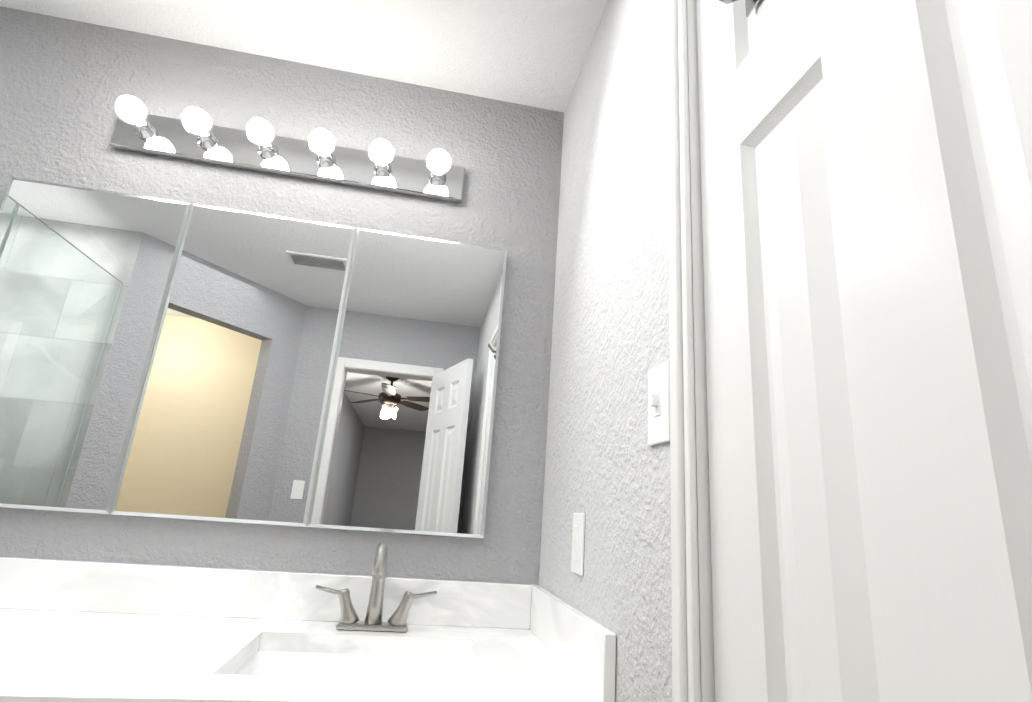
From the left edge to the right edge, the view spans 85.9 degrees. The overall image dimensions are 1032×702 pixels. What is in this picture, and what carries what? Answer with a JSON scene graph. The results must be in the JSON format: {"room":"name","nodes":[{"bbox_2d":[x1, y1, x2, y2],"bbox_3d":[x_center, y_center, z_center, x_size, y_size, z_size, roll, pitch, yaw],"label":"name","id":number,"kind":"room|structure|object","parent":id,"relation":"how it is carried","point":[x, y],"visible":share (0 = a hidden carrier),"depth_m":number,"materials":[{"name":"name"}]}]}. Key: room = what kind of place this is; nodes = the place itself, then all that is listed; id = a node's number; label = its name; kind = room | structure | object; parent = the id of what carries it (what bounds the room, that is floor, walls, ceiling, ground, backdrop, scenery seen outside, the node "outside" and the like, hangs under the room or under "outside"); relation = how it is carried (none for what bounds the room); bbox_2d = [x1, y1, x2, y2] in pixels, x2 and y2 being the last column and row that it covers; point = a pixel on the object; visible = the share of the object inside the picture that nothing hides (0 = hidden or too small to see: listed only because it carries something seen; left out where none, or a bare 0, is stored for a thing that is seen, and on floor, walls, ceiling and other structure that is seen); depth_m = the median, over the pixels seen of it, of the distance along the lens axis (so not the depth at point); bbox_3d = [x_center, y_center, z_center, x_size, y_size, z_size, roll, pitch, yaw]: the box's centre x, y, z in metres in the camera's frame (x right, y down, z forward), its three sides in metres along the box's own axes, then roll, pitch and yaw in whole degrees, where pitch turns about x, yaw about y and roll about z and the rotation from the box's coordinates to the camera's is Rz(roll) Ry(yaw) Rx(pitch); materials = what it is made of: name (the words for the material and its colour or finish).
{"room":"bathroom","nodes":[
{"label":"bathroom","id":0,"kind":"room"},
{"bbox_2d":[0,6,563,584],"bbox_3d":[-0.756,0.309,1.399,1.906,2.440,0.120,7,-16,-9],"label":"wall","id":1,"kind":"structure","parent":0,"point":[64,84],"depth_m":1.55,"materials":[{"name":"grey paint"}]},
{"bbox_2d":[0,177,195,513],"bbox_3d":[-1.108,-0.034,1.347,0.429,0.800,0.026,7,-16,-9],"label":"mirror","id":2,"kind":"object","parent":1,"relation":"attached to","point":[87,275],"depth_m":1.35,"materials":[{"name":"silver"}]},
{"bbox_2d":[112,204,359,526],"bbox_3d":[-0.687,0.016,1.414,0.430,0.800,0.026,7,-16,-9],"label":"mirror","id":3,"kind":"object","parent":1,"relation":"attached to","point":[162,358],"depth_m":1.39,"materials":[{"name":"silver"}]},
{"bbox_2d":[111,94,464,202],"bbox_3d":[-0.612,-0.566,1.527,0.948,0.112,0.143,7,-16,-9],"label":"sconce","id":4,"kind":"object","parent":1,"relation":"attached to","point":[194,133],"visible":1,"depth_m":1.54,"materials":[{"name":"silver metal"}]},
{"bbox_2d":[312,228,506,537],"bbox_3d":[-0.265,0.065,1.480,0.429,0.800,0.026,7,-16,-9],"label":"mirror","id":5,"kind":"object","parent":1,"relation":"attached to","point":[407,449],"depth_m":1.46,"materials":[{"name":"silver"}]},
{"bbox_2d":[0,0,607,111],"bbox_3d":[0.869,-1.936,-2.207,6.110,0.080,8.720,7,-16,-9],"label":"ceiling","id":6,"kind":"structure","parent":0,"point":[532,53],"depth_m":1.56,"materials":[{"name":"paint"}]},
{"bbox_2d":[539,0,671,701],"bbox_3d":[0.344,0.086,0.356,0.120,2.440,2.610,7,-16,-9],"label":"wall","id":7,"kind":"structure","parent":0,"point":[607,470],"depth_m":1.06,"materials":[{"name":"grey paint"}]},
{"bbox_2d":[571,513,584,575],"bbox_3d":[0.124,0.387,1.116,0.008,0.116,0.072,7,-16,-9],"label":"switch plate","id":8,"kind":"object","parent":7,"relation":"attached to","point":[578,530],"depth_m":1.10,"materials":[{"name":"white plastic"}]},
{"bbox_2d":[648,360,669,445],"bbox_3d":[0.205,0.076,0.809,0.015,0.116,0.072,7,-16,-9],"label":"switch plate","id":9,"kind":"object","parent":7,"relation":"attached to","point":[659,404],"depth_m":0.80,"materials":[{"name":"white plastic"}]},
{"bbox_2d":[667,0,714,701],"bbox_3d":[0.316,0.267,0.343,0.138,2.082,0.700,7,-16,-9],"label":"trim","id":10,"kind":"structure","parent":7,"relation":"attached to","point":[693,676],"depth_m":0.72,"materials":[{"name":"white wood"}]},
{"bbox_2d":[696,0,1031,701],"bbox_3d":[0.294,0.290,0.337,0.035,2.020,0.604,7,-16,-9],"label":"closet door leaf","id":11,"kind":"structure","parent":7,"relation":"in","point":[866,178],"depth_m":0.46,"materials":[{"name":"white wood"}]},
{"bbox_2d":[719,0,759,16],"bbox_3d":[0.283,-0.543,0.729,0.134,0.214,0.032,7,-16,-9],"label":"hooks","id":12,"kind":"object","parent":11,"relation":"attached to","point":[750,5],"visible":0.94,"depth_m":0.71,"materials":[{"name":"silver metal"}]},
{"bbox_3d":[-1.269,1.122,-0.237,3.230,0.100,2.610,7,-16,-9],"label":"floor","id":13,"kind":"structure","parent":0,"visible":0},
{"bbox_2d":[0,543,615,701],"bbox_3d":[-0.800,0.857,0.875,1.784,1.092,0.566,7,-16,-9],"label":"bathroom vanity","id":14,"kind":"object","parent":13,"relation":"on","point":[80,631],"visible":1,"depth_m":1.16,"materials":[{"name":"white stone"}]}
]}

